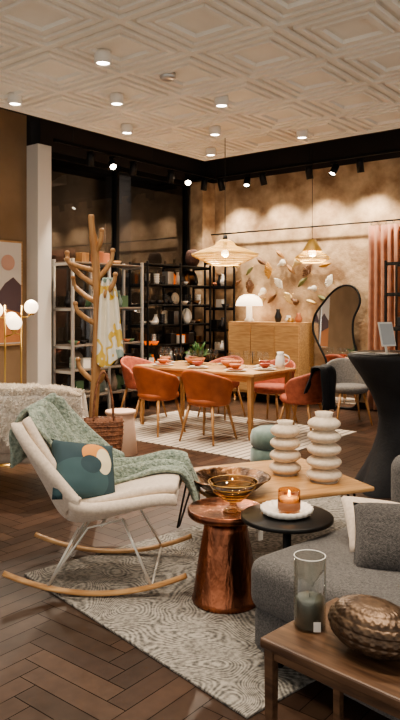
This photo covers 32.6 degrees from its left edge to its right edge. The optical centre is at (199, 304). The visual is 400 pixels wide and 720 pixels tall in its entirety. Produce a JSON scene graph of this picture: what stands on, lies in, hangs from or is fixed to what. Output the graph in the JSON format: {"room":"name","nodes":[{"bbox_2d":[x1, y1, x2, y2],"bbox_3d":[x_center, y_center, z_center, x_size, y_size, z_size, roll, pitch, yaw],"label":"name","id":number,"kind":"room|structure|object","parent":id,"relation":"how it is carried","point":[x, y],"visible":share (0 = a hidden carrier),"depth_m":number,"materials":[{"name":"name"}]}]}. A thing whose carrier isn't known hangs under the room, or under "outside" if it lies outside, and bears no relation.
{"room":"shop","nodes":[
{"label":"shop","id":0,"kind":"room"},
{"bbox_2d":[0,109,26,383],"bbox_3d":[-4.494,-0.475,6.180,0.150,3.950,7.000,0,0,39],"label":"wall","id":1,"kind":"structure","parent":0,"point":[13,126],"depth_m":8.71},
{"bbox_2d":[0,240,21,345],"bbox_3d":[-2.558,-0.150,8.408,0.056,1.320,0.900,0,0,39],"label":"art","id":2,"kind":"object","parent":1,"relation":"attached to","point":[10,251],"visible":0.84,"depth_m":8.60,"materials":[{"name":"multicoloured paper"}]},
{"bbox_2d":[27,143,50,384],"bbox_3d":[-2.111,-0.280,8.896,0.300,3.560,0.220,0,0,39],"label":"column","id":3,"kind":"structure","parent":1,"relation":"attached to","point":[38,155],"depth_m":8.79,"materials":[{"name":"beige paint"}]},
{"bbox_2d":[27,121,189,195],"bbox_3d":[-1.845,-2.550,11.749,2.900,0.100,9.000,0,0,39],"label":"wall","id":4,"kind":"structure","parent":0,"point":[57,166],"depth_m":13.12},
{"bbox_2d":[51,171,181,384],"bbox_3d":[-2.936,-0.500,12.626,0.100,4.000,9.000,0,0,39],"label":"window","id":5,"kind":"structure","parent":0,"point":[156,216],"depth_m":13.70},
{"bbox_2d":[106,175,130,381],"bbox_3d":[-1.591,-0.500,13.341,0.350,4.000,0.350,0,0,39],"label":"trim","id":6,"kind":"structure","parent":0,"point":[124,181],"depth_m":13.25,"materials":[{"name":"grey"}]},
{"bbox_2d":[182,195,189,357],"bbox_3d":[0.661,-0.500,14.866,2.900,4.000,0.100,0,0,39],"label":"wall corridor end","id":7,"kind":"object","parent":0,"point":[189,195],"depth_m":15.65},
{"bbox_2d":[0,379,390,719],"bbox_3d":[0.426,1.555,6.714,12.750,0.110,14.000,0,0,39],"label":"floor","id":8,"kind":"structure","parent":0,"point":[57,662],"depth_m":3.12,"materials":[{"name":"brown wood"}]},
{"bbox_2d":[0,305,21,465],"bbox_3d":[-1.850,0.740,6.500,0.274,1.520,0.260,0,0,-42],"label":"floor lamp","id":9,"kind":"object","parent":8,"relation":"on","point":[14,323],"visible":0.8,"depth_m":6.48,"materials":[{"name":"glass"}]},
{"bbox_2d":[6,300,37,383],"bbox_3d":[-1.800,0.725,6.900,0.298,1.550,0.260,0,0,-37],"label":"floor lamp","id":10,"kind":"object","parent":8,"relation":"on","point":[31,306],"visible":0.52,"depth_m":6.88,"materials":[{"name":"glass"}]},
{"bbox_2d":[0,382,88,463],"bbox_3d":[-1.421,1.059,5.725,1.074,0.882,0.849,0,0,0],"label":"lounge chair","id":11,"kind":"object","parent":8,"relation":"on","point":[14,398],"visible":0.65,"depth_m":5.34,"materials":[{"name":"beige fabric"}]},
{"bbox_2d":[64,214,123,416],"bbox_3d":[-0.782,0.420,4.991,0.402,2.161,0.299,0,0,-23],"label":"coat rack","id":12,"kind":"object","parent":8,"relation":"on","point":[107,347],"visible":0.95,"depth_m":4.97,"materials":[{"name":"brown wood"}]},
{"bbox_2d":[84,371,123,450],"bbox_3d":[-0.680,0.776,4.820,0.294,0.627,0.128,0,0,-11],"label":"tote bag","id":13,"kind":"object","parent":12,"relation":"hanging from","point":[110,428],"visible":0.68,"depth_m":4.79,"materials":[{"name":"wicker"}]},
{"bbox_2d":[52,258,143,408],"bbox_3d":[-1.369,0.450,9.364,0.406,2.100,1.316,0,0,39],"label":"display shelf","id":14,"kind":"object","parent":8,"relation":"on","point":[124,267],"visible":0.54,"depth_m":9.20,"materials":[{"name":"silver metal"}]},
{"bbox_2d":[76,252,88,261],"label":"box","id":15,"kind":"object","parent":14,"relation":"on","point":[84,257],"depth_m":9.05,"materials":[{"name":"cardboard"}]},
{"bbox_2d":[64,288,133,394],"bbox_3d":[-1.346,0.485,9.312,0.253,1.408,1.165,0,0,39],"label":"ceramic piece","id":16,"kind":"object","parent":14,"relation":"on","point":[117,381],"visible":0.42,"depth_m":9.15,"materials":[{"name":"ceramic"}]},
{"bbox_2d":[64,291,70,306],"bbox_3d":[-1.725,-0.076,8.957,0.102,0.210,0.104,0,0,39],"label":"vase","id":17,"kind":"object","parent":16,"relation":"on","point":[67,302],"depth_m":8.93,"materials":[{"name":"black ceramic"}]},
{"bbox_2d":[76,288,85,306],"bbox_3d":[-1.556,-0.095,8.954,0.132,0.248,0.134,0,0,39],"label":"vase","id":18,"kind":"object","parent":16,"relation":"on","point":[81,301],"depth_m":8.91,"materials":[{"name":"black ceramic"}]},
{"bbox_2d":[111,369,117,390],"bbox_3d":[-1.196,1.041,9.495,0.108,0.296,0.109,0,0,39],"label":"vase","id":19,"kind":"object","parent":16,"relation":"on","point":[114,383],"depth_m":9.46,"materials":[{"name":"brown"}]},
{"bbox_2d":[117,291,121,306],"bbox_3d":[-1.148,-0.087,9.605,0.122,0.231,0.124,0,0,39],"label":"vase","id":20,"kind":"object","parent":16,"relation":"on","point":[118,292],"depth_m":9.58,"materials":[{"name":"teal ceramic"}]},
{"bbox_2d":[99,251,109,262],"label":"box","id":21,"kind":"object","parent":14,"relation":"on","point":[103,257],"depth_m":9.24,"materials":[{"name":"cardboard"}]},
{"bbox_2d":[112,170,118,405],"bbox_3d":[-1.254,-0.250,10.170,0.100,3.500,0.060,0,0,39],"label":"mullion","id":22,"kind":"object","parent":8,"relation":"on","point":[115,174],"visible":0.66,"depth_m":10.14,"materials":[{"name":"black metal"}]},
{"bbox_2d":[105,408,137,456],"bbox_3d":[-0.800,1.280,6.900,0.340,0.440,0.340,0,0,39],"label":"drum side table","id":23,"kind":"object","parent":8,"relation":"on","point":[129,444],"visible":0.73,"depth_m":6.79,"materials":[{"name":"paint"}]},
{"bbox_2d":[87,391,185,410],"bbox_3d":[-1.173,1.460,10.271,0.100,0.080,3.100,0,0,39],"label":"sill","id":24,"kind":"structure","parent":8,"relation":"on","point":[102,405],"depth_m":10.15,"materials":[{"name":"black metal"}]},
{"bbox_2d":[129,261,210,408],"bbox_3d":[-0.432,0.430,10.594,0.378,2.140,1.498,0,0,39],"label":"display shelf","id":25,"kind":"object","parent":8,"relation":"on","point":[147,264],"depth_m":10.48,"materials":[{"name":"black metal"}]},
{"bbox_2d":[152,314,158,323],"bbox_3d":[-0.664,0.214,10.248,0.108,0.150,0.110,0,0,39],"label":"vase","id":26,"kind":"object","parent":25,"relation":"on","point":[155,318],"depth_m":10.22,"materials":[{"name":"white ceramic"}]},
{"bbox_2d":[168,347,173,360],"bbox_3d":[-0.459,0.773,10.576,0.132,0.232,0.134,0,0,39],"label":"vase","id":27,"kind":"object","parent":25,"relation":"on","point":[171,354],"depth_m":10.54,"materials":[{"name":"glass"}]},
{"bbox_2d":[183,309,189,322],"bbox_3d":[-0.210,0.173,10.758,0.120,0.231,0.122,0,0,39],"label":"plate","id":28,"kind":"object","parent":25,"relation":"on","point":[186,317],"depth_m":10.72,"materials":[{"name":"white ceramic"}]},
{"bbox_2d":[185,250,198,265],"bbox_3d":[-0.121,-0.746,10.940,0.240,0.270,0.240,0,0,39],"label":"woven basket","id":29,"kind":"object","parent":25,"relation":"on","point":[190,260],"visible":0.65,"depth_m":10.85,"materials":[{"name":"wicker"}]},
{"bbox_2d":[24,495,346,718],"bbox_3d":[0.578,1.494,3.991,2.600,0.012,1.750,0,0,-41],"label":"patterned area rug","id":30,"kind":"object","parent":8,"relation":"on","point":[219,654],"visible":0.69,"depth_m":3.28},
{"bbox_2d":[2,393,200,596],"bbox_3d":[-0.522,1.000,3.810,1.042,0.974,0.709,0,0,2],"label":"rocking chair","id":31,"kind":"object","parent":30,"relation":"on","point":[85,478],"visible":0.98,"depth_m":3.61,"materials":[{"name":"beige fabric"}]},
{"bbox_2d":[51,439,114,499],"bbox_3d":[-0.619,0.887,3.652,0.370,0.330,0.154,14,-39,-31],"label":"throw pillow","id":32,"kind":"object","parent":31,"relation":"on","point":[80,471],"depth_m":3.58,"materials":[{"name":"green fabric"}]},
{"bbox_2d":[9,393,200,501],"bbox_3d":[-0.521,0.871,3.885,1.046,0.721,0.561,0,0,2],"label":"throw blanket","id":33,"kind":"object","parent":31,"relation":"on","point":[61,429],"depth_m":3.82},
{"bbox_2d":[188,497,262,613],"bbox_3d":[0.130,1.254,3.460,0.384,0.466,0.384,0,0,39],"label":"side table","id":34,"kind":"object","parent":30,"relation":"on","point":[222,585],"visible":0.82,"depth_m":3.35,"materials":[{"name":"brown metal"}]},
{"bbox_2d":[208,475,257,512],"bbox_3d":[0.165,0.954,3.420,0.252,0.152,0.252,0,0,39],"label":"glass bowl","id":35,"kind":"object","parent":34,"relation":"on","point":[212,485],"visible":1,"depth_m":3.39,"materials":[{"name":"gold glass"}]},
{"bbox_2d":[176,458,373,527],"bbox_3d":[0.428,1.290,4.359,1.000,0.382,0.880,0,0,-22],"label":"coffee table","id":36,"kind":"object","parent":30,"relation":"on","point":[300,485],"visible":0.33,"depth_m":4.15,"materials":[{"name":"brown wood"}]},
{"bbox_2d":[194,466,270,495],"bbox_3d":[0.175,1.052,4.030,0.484,0.094,0.484,0,0,39],"label":"bronze bowl","id":37,"kind":"object","parent":36,"relation":"on","point":[205,474],"visible":0.77,"depth_m":4.13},
{"bbox_2d":[269,419,300,476],"bbox_3d":[0.555,0.926,4.460,0.210,0.345,0.210,0,0,39],"label":"vase","id":38,"kind":"object","parent":36,"relation":"on","point":[284,455],"visible":1,"depth_m":4.39,"materials":[{"name":"ceramic"}]},
{"bbox_2d":[306,411,341,483],"bbox_3d":[0.775,0.884,4.280,0.224,0.430,0.224,0,0,39],"label":"vase","id":39,"kind":"object","parent":36,"relation":"on","point":[323,462],"visible":1,"depth_m":4.21,"materials":[{"name":"ceramic"}]},
{"bbox_2d":[241,504,333,548],"bbox_3d":[0.405,1.232,3.190,0.428,0.510,0.428,0,0,39],"label":"side table","id":40,"kind":"object","parent":30,"relation":"on","point":[320,519],"visible":0.48,"depth_m":3.09,"materials":[{"name":"black metal"}]},
{"bbox_2d":[260,499,313,519],"bbox_3d":[0.405,0.960,3.200,0.249,0.035,0.251,0,0,39],"label":"tray","id":41,"kind":"object","parent":40,"relation":"on","point":[269,508],"visible":0.8,"depth_m":3.17,"materials":[{"name":"white ceramic"}]},
{"bbox_2d":[278,491,300,513],"bbox_3d":[0.415,0.912,3.190,0.107,0.108,0.107,0,0,39],"label":"jar candle","id":42,"kind":"object","parent":41,"relation":"on","point":[289,504],"visible":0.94,"depth_m":3.15,"materials":[{"name":"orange wax"}]},
{"bbox_2d":[251,455,399,719],"bbox_3d":[1.217,1.117,2.544,1.200,0.740,1.770,0,0,-41],"label":"sofa","id":43,"kind":"object","parent":30,"relation":"on","point":[363,556],"visible":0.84,"depth_m":2.72,"materials":[{"name":"grey fabric"}]},
{"bbox_2d":[251,527,399,622],"bbox_3d":[0.835,1.142,2.801,0.960,0.220,0.880,0,0,-41],"label":"seat cushion","id":44,"kind":"object","parent":43,"relation":"on","point":[277,577],"depth_m":2.69,"materials":[{"name":"grey fabric"}]},
{"bbox_2d":[340,495,399,551],"bbox_3d":[0.791,0.972,2.988,0.340,0.124,0.280,10,40,-8],"label":"cushion","id":45,"kind":"object","parent":43,"relation":"on","point":[347,501],"depth_m":2.98,"materials":[{"name":"fabric"}]},
{"bbox_2d":[353,502,399,570],"bbox_3d":[0.839,0.957,2.765,0.440,0.320,0.203,0,-44,14],"label":"cushion","id":46,"kind":"object","parent":43,"relation":"on","point":[376,526],"depth_m":2.72,"materials":[{"name":"grey fabric"}]},
{"bbox_2d":[183,186,188,359],"bbox_3d":[-0.233,-0.250,11.440,0.100,3.500,0.060,0,0,39],"label":"mullion","id":47,"kind":"object","parent":8,"relation":"on","point":[185,188],"visible":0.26,"depth_m":11.41,"materials":[{"name":"black metal"}]},
{"bbox_2d":[204,257,234,396],"bbox_3d":[0.320,0.360,11.266,0.448,2.280,0.268,0,0,39],"label":"corner shelf","id":48,"kind":"object","parent":8,"relation":"on","point":[213,287],"visible":0.45,"depth_m":11.21,"materials":[{"name":"black metal"}]},
{"bbox_2d":[135,410,356,459],"bbox_3d":[0.169,1.495,8.141,2.700,0.010,2.000,0,0,39],"label":"striped area rug","id":49,"kind":"object","parent":8,"relation":"on","point":[170,427],"visible":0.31,"depth_m":8.01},
{"bbox_2d":[120,356,167,416],"bbox_3d":[-0.778,1.089,9.092,0.556,0.800,0.585,0,0,34],"label":"dining chair","id":50,"kind":"object","parent":49,"relation":"on","point":[127,363],"visible":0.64,"depth_m":9.04,"materials":[{"name":"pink fabric"}]},
{"bbox_2d":[132,366,185,436],"bbox_3d":[-0.510,1.089,7.989,0.556,0.800,0.585,0,0,-43],"label":"dining chair","id":51,"kind":"object","parent":49,"relation":"on","point":[151,384],"visible":1,"depth_m":7.78,"materials":[{"name":"orange leather"}]},
{"bbox_2d":[179,370,236,445],"bbox_3d":[0.079,1.089,7.515,0.585,0.800,0.556,0,0,31],"label":"dining chair","id":52,"kind":"object","parent":49,"relation":"on","point":[202,389],"visible":1,"depth_m":7.32,"materials":[{"name":"orange leather"}]},
{"bbox_2d":[134,361,295,440],"bbox_3d":[0.161,1.119,8.339,1.800,0.740,0.900,0,0,39],"label":"dining table","id":53,"kind":"object","parent":49,"relation":"on","point":[250,375],"visible":0.66,"depth_m":7.95,"materials":[{"name":"brown wood"}]},
{"bbox_2d":[184,341,209,358],"bbox_3d":[-0.022,0.602,8.710,0.328,0.294,0.334,0,0,-17],"label":"potted plant","id":54,"kind":"object","parent":53,"relation":"on","point":[198,350],"visible":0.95,"depth_m":8.65,"materials":[{"name":"green plant"}]},
{"bbox_2d":[152,352,289,371],"bbox_3d":[0.141,0.649,8.356,1.914,0.200,0.864,0,0,39],"label":"tableware","id":55,"kind":"object","parent":53,"relation":"on","point":[232,365],"visible":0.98,"depth_m":8.04,"materials":[{"name":"white ceramic"}]},
{"bbox_2d":[185,357,204,364],"bbox_3d":[-0.060,0.704,8.543,0.260,0.090,0.260,0,0,39],"label":"serving bowl","id":56,"kind":"object","parent":55,"relation":"on","point":[189,359],"depth_m":8.46,"materials":[{"name":"brown ceramic"}]},
{"bbox_2d":[221,360,242,367],"bbox_3d":[0.376,0.704,8.128,0.260,0.090,0.260,0,0,39],"label":"serving bowl","id":57,"kind":"object","parent":55,"relation":"on","point":[226,363],"depth_m":8.05,"materials":[{"name":"brown ceramic"}]},
{"bbox_2d":[229,363,241,368],"bbox_3d":[0.402,0.696,7.761,0.144,0.055,0.144,0,0,39],"label":"bowl","id":58,"kind":"object","parent":55,"relation":"on","point":[234,365],"depth_m":7.72,"materials":[{"name":"brown ceramic"}]},
{"bbox_2d":[197,355,245,420],"bbox_3d":[0.302,1.089,9.155,0.585,0.800,0.556,0,0,34],"label":"dining chair","id":59,"kind":"object","parent":49,"relation":"on","point":[235,384],"visible":0.22,"depth_m":9.15,"materials":[{"name":"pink fabric"}]},
{"bbox_2d":[247,358,297,423],"bbox_3d":[0.928,1.089,8.652,0.585,0.800,0.556,0,0,44],"label":"dining chair","id":60,"kind":"object","parent":49,"relation":"on","point":[272,386],"visible":0.4,"depth_m":8.59,"materials":[{"name":"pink fabric"}]},
{"bbox_2d":[279,364,336,442],"bbox_3d":[1.209,1.069,7.646,0.671,0.841,0.611,0,0,33],"label":"dining chair","id":61,"kind":"object","parent":49,"relation":"on","point":[318,386],"visible":1,"depth_m":7.45,"materials":[{"name":"orange fabric"}]},
{"bbox_2d":[304,364,336,410],"bbox_3d":[1.306,0.908,7.440,0.292,0.522,0.386,0,0,33],"label":"drape","id":62,"kind":"object","parent":61,"relation":"hanging from","point":[320,384],"depth_m":7.43,"materials":[{"name":"fabric"}]},
{"bbox_2d":[250,425,275,461],"bbox_3d":[0.670,1.315,6.350,0.410,0.370,0.410,0,0,39],"label":"pouf","id":63,"kind":"object","parent":8,"relation":"on","point":[261,436],"visible":0.36,"depth_m":6.21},
{"bbox_2d":[229,321,313,405],"bbox_3d":[1.079,0.880,10.598,1.300,1.240,0.450,0,0,39],"label":"sideboard","id":64,"kind":"object","parent":8,"relation":"on","point":[255,341],"visible":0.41,"depth_m":10.34,"materials":[{"name":"brown wood"}]},
{"bbox_2d":[236,294,262,321],"bbox_3d":[0.776,0.045,10.796,0.430,0.430,0.430,0,0,39],"label":"table lamp","id":65,"kind":"object","parent":64,"relation":"on","point":[248,300],"visible":1,"depth_m":10.68,"materials":[{"name":"white ceramic"}]},
{"bbox_2d":[274,309,302,322],"bbox_3d":[1.340,0.160,10.325,0.470,0.200,0.174,0,0,39],"label":"vases","id":66,"kind":"object","parent":64,"relation":"on","point":[278,316],"visible":0.87,"depth_m":10.33,"materials":[{"name":"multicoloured ceramic"}]},
{"bbox_2d":[260,598,399,719],"bbox_3d":[0.571,1.240,1.907,0.720,0.520,0.400,0,0,45],"label":"end table","id":67,"kind":"object","parent":8,"relation":"on","point":[321,656],"visible":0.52,"depth_m":1.91,"materials":[{"name":"brown wood"}]},
{"bbox_2d":[294,549,325,631],"bbox_3d":[0.336,0.871,2.089,0.100,0.217,0.098,0,0,39],"label":"candle holder","id":68,"kind":"object","parent":67,"relation":"on","point":[309,605],"visible":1,"depth_m":2.06,"materials":[{"name":"grey"}]},
{"bbox_2d":[295,591,323,630],"bbox_3d":[0.335,0.932,2.090,0.088,0.084,0.088,0,0,39],"label":"candle","id":69,"kind":"object","parent":68,"relation":"on","point":[309,605],"depth_m":2.06,"materials":[{"name":"grey wax"}]},
{"bbox_2d":[328,594,399,660],"bbox_3d":[0.490,0.910,1.940,0.207,0.140,0.290,0,0,-38],"label":"decorative vase","id":70,"kind":"object","parent":67,"relation":"on","point":[368,625],"visible":1,"depth_m":1.88,"materials":[{"name":"brown metal"}]},
{"bbox_2d":[312,284,361,409],"bbox_3d":[1.988,0.597,9.957,0.836,1.801,0.122,0,0,39],"label":"floor mirror","id":71,"kind":"object","parent":8,"relation":"on","point":[333,320],"visible":0.65,"depth_m":9.95,"materials":[{"name":"silver metal"}]},
{"bbox_2d":[326,358,372,425],"bbox_3d":[1.869,1.089,8.655,0.586,0.799,0.557,0,0,-6],"label":"dining chair","id":72,"kind":"object","parent":8,"relation":"on","point":[348,381],"visible":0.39,"depth_m":8.80,"materials":[{"name":"grey fabric"}]},
{"bbox_2d":[348,350,399,498],"bbox_3d":[1.620,0.947,5.620,0.800,1.106,0.800,0,0,39],"label":"bar table","id":73,"kind":"object","parent":8,"relation":"on","point":[380,373],"visible":0.89,"depth_m":5.45,"materials":[{"name":"black fabric"}]},
{"bbox_2d":[375,322,397,354],"bbox_3d":[1.500,0.265,5.500,0.150,0.257,0.140,0,0,-29],"label":"tablet stand","id":74,"kind":"object","parent":73,"relation":"on","point":[386,332],"visible":1,"depth_m":5.49,"materials":[{"name":"white metal"}]},
{"bbox_2d":[384,261,399,349],"bbox_3d":[2.817,0.460,8.866,0.748,2.080,0.378,0,0,39],"label":"display cabinet","id":75,"kind":"object","parent":8,"relation":"on","point":[396,294],"visible":0.41,"depth_m":8.95,"materials":[{"name":"black metal"}]},
{"bbox_2d":[0,0,399,159],"bbox_3d":[0.490,-2.014,2.955,8.800,0.028,9.600,0,0,39],"label":"ceiling","id":76,"kind":"structure","parent":0,"point":[330,69],"depth_m":5.79,"materials":[{"name":"paint"}]},
{"bbox_2d":[7,92,21,106],"bbox_3d":[-1.780,-1.977,6.590,0.140,0.105,0.140,0,0,39],"label":"ceiling spotlight","id":77,"kind":"object","parent":76,"relation":"attached to","point":[13,100],"depth_m":6.54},
{"bbox_2d":[0,106,204,160],"bbox_3d":[-2.951,-2.065,5.722,0.030,0.140,9.600,0,0,39],"label":"trim","id":78,"kind":"structure","parent":76,"relation":"attached to","point":[0,106],"depth_m":7.88,"materials":[{"name":"paint"}]},
{"bbox_2d":[94,48,111,66],"bbox_3d":[-0.776,-1.977,5.480,0.140,0.105,0.140,0,0,39],"label":"ceiling spotlight","id":79,"kind":"object","parent":76,"relation":"attached to","point":[103,57],"depth_m":5.43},
{"bbox_2d":[110,92,123,106],"bbox_3d":[-0.800,-1.977,6.590,0.140,0.105,0.140,0,0,39],"label":"ceiling spotlight","id":80,"kind":"object","parent":76,"relation":"attached to","point":[116,98],"depth_m":6.54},
{"bbox_2d":[121,123,132,134],"bbox_3d":[-0.820,-1.977,7.700,0.140,0.105,0.140,0,0,39],"label":"ceiling spotlight","id":81,"kind":"object","parent":76,"relation":"attached to","point":[126,128],"depth_m":7.65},
{"bbox_2d":[160,72,175,81],"bbox_3d":[-0.280,-1.992,5.980,0.140,0.055,0.140,0,0,39],"label":"smoke detector","id":82,"kind":"object","parent":76,"relation":"attached to","point":[167,77],"visible":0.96,"depth_m":5.94,"materials":[{"name":"silver metal"}]},
{"bbox_2d":[205,147,215,156],"bbox_3d":[0.140,-1.977,8.840,0.140,0.105,0.140,0,0,39],"label":"ceiling spotlight","id":83,"kind":"object","parent":76,"relation":"attached to","point":[210,151],"depth_m":8.79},
{"bbox_2d":[209,125,220,136],"bbox_3d":[0.170,-1.977,7.780,0.140,0.105,0.140,0,0,39],"label":"ceiling spotlight","id":84,"kind":"object","parent":76,"relation":"attached to","point":[215,130],"depth_m":7.72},
{"bbox_2d":[214,95,228,108],"bbox_3d":[0.210,-1.977,6.650,0.140,0.105,0.140,0,0,39],"label":"ceiling spotlight","id":85,"kind":"object","parent":76,"relation":"attached to","point":[221,102],"depth_m":6.60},
{"bbox_2d":[191,235,258,265],"bbox_3d":[0.300,-1.238,8.200,0.806,1.524,0.806,0,0,7],"label":"rattan pendant lamp","id":86,"kind":"object","parent":76,"relation":"hanging from","point":[225,247],"visible":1,"depth_m":8.05,"materials":[{"name":"beige wicker"}]},
{"bbox_2d":[296,129,307,139],"bbox_3d":[1.180,-1.977,7.920,0.140,0.105,0.140,0,0,39],"label":"ceiling spotlight","id":87,"kind":"object","parent":76,"relation":"attached to","point":[302,134],"depth_m":7.87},
{"bbox_2d":[205,127,399,160],"bbox_3d":[3.495,-2.065,6.717,8.830,0.140,0.030,0,0,39],"label":"trim","id":88,"kind":"structure","parent":76,"relation":"attached to","point":[398,127],"depth_m":8.46,"materials":[{"name":"paint"}]},
{"bbox_2d":[0,107,399,161],"bbox_3d":[0.680,-2.490,3.559,11.600,0.080,12.500,0,0,39],"label":"trim","id":89,"kind":"structure","parent":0,"point":[30,118],"depth_m":9.96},
{"bbox_2d":[53,126,227,181],"bbox_3d":[-0.686,-2.240,9.919,0.040,0.420,3.600,0,0,39],"label":"track","id":90,"kind":"object","parent":89,"relation":"hanging from","point":[55,139],"visible":0.88,"depth_m":9.58,"materials":[{"name":"black metal"}]},
{"bbox_2d":[86,151,93,166],"bbox_3d":[-1.438,-1.915,8.984,0.115,0.200,0.106,0,0,39],"label":"track spotlight","id":91,"kind":"object","parent":90,"relation":"hanging from","point":[90,154],"visible":1,"depth_m":8.94,"materials":[{"name":"black metal"}]},
{"bbox_2d":[108,156,116,170],"bbox_3d":[-1.188,-1.915,9.298,0.100,0.200,0.194,0,0,-18],"label":"track spotlight","id":92,"kind":"object","parent":90,"relation":"hanging from","point":[111,163],"visible":1,"depth_m":9.26,"materials":[{"name":"black metal"}]},
{"bbox_2d":[129,161,136,175],"bbox_3d":[-0.937,-1.915,9.607,0.115,0.200,0.106,0,0,39],"label":"track spotlight","id":93,"kind":"object","parent":90,"relation":"hanging from","point":[133,164],"visible":1,"depth_m":9.57,"materials":[{"name":"black metal"}]},
{"bbox_2d":[167,170,174,183],"bbox_3d":[-0.435,-1.915,10.230,0.115,0.200,0.100,0,0,39],"label":"track spotlight","id":94,"kind":"object","parent":90,"relation":"hanging from","point":[170,179],"visible":1,"depth_m":10.19,"materials":[{"name":"black metal"}]},
{"bbox_2d":[201,177,207,190],"bbox_3d":[0.066,-1.915,10.854,0.115,0.200,0.106,0,0,39],"label":"track spotlight","id":95,"kind":"object","parent":90,"relation":"hanging from","point":[204,181],"visible":1,"depth_m":10.81,"materials":[{"name":"black metal"}]},
{"bbox_2d":[156,143,399,186],"bbox_3d":[1.586,-2.245,9.952,6.000,0.410,0.040,0,0,39],"label":"track","id":96,"kind":"object","parent":89,"relation":"hanging from","point":[397,149],"visible":0.79,"depth_m":10.02,"materials":[{"name":"black metal"}]},
{"bbox_2d":[217,178,224,190],"bbox_3d":[0.339,-1.922,10.955,0.137,0.205,0.104,0,0,-22],"label":"track spotlight","id":97,"kind":"object","parent":96,"relation":"hanging from","point":[220,182],"visible":1,"depth_m":10.91,"materials":[{"name":"black metal"}]},
{"bbox_2d":[243,174,249,187],"bbox_3d":[0.729,-1.920,10.642,0.104,0.209,0.171,0,0,9],"label":"track spotlight","id":98,"kind":"object","parent":96,"relation":"hanging from","point":[246,184],"visible":1,"depth_m":10.61,"materials":[{"name":"black metal"}]},
{"bbox_2d":[259,172,266,185],"bbox_3d":[0.963,-1.922,10.454,0.137,0.205,0.104,0,0,-22],"label":"track spotlight","id":99,"kind":"object","parent":96,"relation":"hanging from","point":[262,176],"visible":1,"depth_m":10.41,"materials":[{"name":"black metal"}]},
{"bbox_2d":[305,165,311,179],"bbox_3d":[1.586,-1.923,9.952,0.108,0.205,0.135,0,0,39],"label":"track spotlight","id":100,"kind":"object","parent":96,"relation":"hanging from","point":[308,170],"visible":0.88,"depth_m":9.91,"materials":[{"name":"black metal"}]},
{"bbox_2d":[329,161,338,176],"bbox_3d":[1.899,-1.920,9.702,0.174,0.209,0.103,0,0,-44],"label":"track spotlight","id":101,"kind":"object","parent":96,"relation":"hanging from","point":[335,166],"visible":1,"depth_m":9.67,"materials":[{"name":"black metal"}]},
{"bbox_2d":[356,158,363,172],"bbox_3d":[2.210,-1.923,9.451,0.100,0.205,0.135,0,0,39],"label":"track spotlight","id":102,"kind":"object","parent":96,"relation":"hanging from","point":[359,161],"visible":1,"depth_m":9.41,"materials":[{"name":"black metal"}]},
{"bbox_2d":[295,143,329,262],"bbox_3d":[1.476,-1.503,9.001,0.470,1.894,0.470,0,0,39],"label":"pendant lamp","id":103,"kind":"object","parent":89,"relation":"hanging from","point":[312,247],"visible":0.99,"depth_m":8.93,"materials":[{"name":"gold metal"}]},
{"bbox_2d":[214,157,399,402],"bbox_3d":[4.487,-0.280,8.293,11.500,3.560,0.150,0,0,39],"label":"wall","id":104,"kind":"structure","parent":0,"point":[373,194],"depth_m":10.51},
{"bbox_2d":[31,119,204,182],"bbox_3d":[-1.005,-2.255,10.528,0.200,0.400,3.750,0,0,39],"label":"trim","id":105,"kind":"structure","parent":104,"relation":"attached to","point":[43,132],"depth_m":9.95,"materials":[{"name":"black"}]},
{"bbox_2d":[51,152,189,186],"bbox_3d":[-1.173,-2.020,10.271,0.100,0.080,3.100,0,0,39],"label":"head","id":106,"kind":"object","parent":104,"relation":"attached to","point":[55,156],"visible":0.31,"depth_m":10.01},
{"bbox_2d":[190,181,214,360],"bbox_3d":[0.047,-0.275,11.549,0.260,3.550,0.340,0,0,39],"label":"trim","id":107,"kind":"structure","parent":104,"relation":"attached to","point":[202,203],"depth_m":11.43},
{"bbox_2d":[246,267,257,293],"label":"ornaments","id":108,"kind":"object","parent":104,"relation":"attached to","point":[250,286],"depth_m":11.08,"materials":[{"name":"brown"}]},
{"bbox_2d":[258,288,276,302],"label":"ornaments","id":109,"kind":"object","parent":104,"relation":"attached to","point":[262,291],"depth_m":10.87,"materials":[{"name":"brown"}]},
{"bbox_2d":[256,250,300,288],"label":"ornaments","id":110,"kind":"object","parent":104,"relation":"attached to","point":[278,282],"depth_m":10.74,"materials":[{"name":"brown"}]},
{"bbox_2d":[284,292,299,304],"label":"ornaments","id":111,"kind":"object","parent":104,"relation":"attached to","point":[288,297],"depth_m":10.61,"materials":[{"name":"brown"}]},
{"bbox_2d":[205,129,399,183],"bbox_3d":[4.484,-2.260,8.290,11.500,0.400,0.160,0,0,39],"label":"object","id":112,"kind":"structure","parent":104,"relation":"attached to","point":[388,140],"depth_m":10.43,"materials":[{"name":"black"}]},
{"bbox_2d":[232,391,372,409],"bbox_3d":[3.810,1.455,8.729,9.000,0.090,0.020,0,0,39],"label":"baseboard","id":113,"kind":"structure","parent":104,"relation":"attached to","point":[362,405],"depth_m":10.89,"materials":[{"name":"brown"}]},
{"bbox_2d":[211,219,399,235],"bbox_3d":[1.950,-1.180,10.165,4.500,0.024,0.112,0,0,39],"label":"rail","id":114,"kind":"object","parent":104,"relation":"attached to","point":[390,219],"depth_m":10.35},
{"bbox_2d":[298,263,312,286],"label":"ornaments","id":115,"kind":"object","parent":104,"relation":"attached to","point":[307,269],"depth_m":10.44,"materials":[{"name":"brown"}]},
{"bbox_2d":[325,274,334,287],"label":"ornaments","id":116,"kind":"object","parent":104,"relation":"attached to","point":[329,280],"depth_m":10.19,"materials":[{"name":"white"}]},
{"bbox_2d":[367,220,399,409],"bbox_3d":[2.768,0.151,9.425,0.980,2.658,0.094,0,0,39],"label":"curtain","id":117,"kind":"object","parent":104,"relation":"attached to","point":[383,240],"visible":0.63,"depth_m":9.61,"materials":[{"name":"pink fabric"}]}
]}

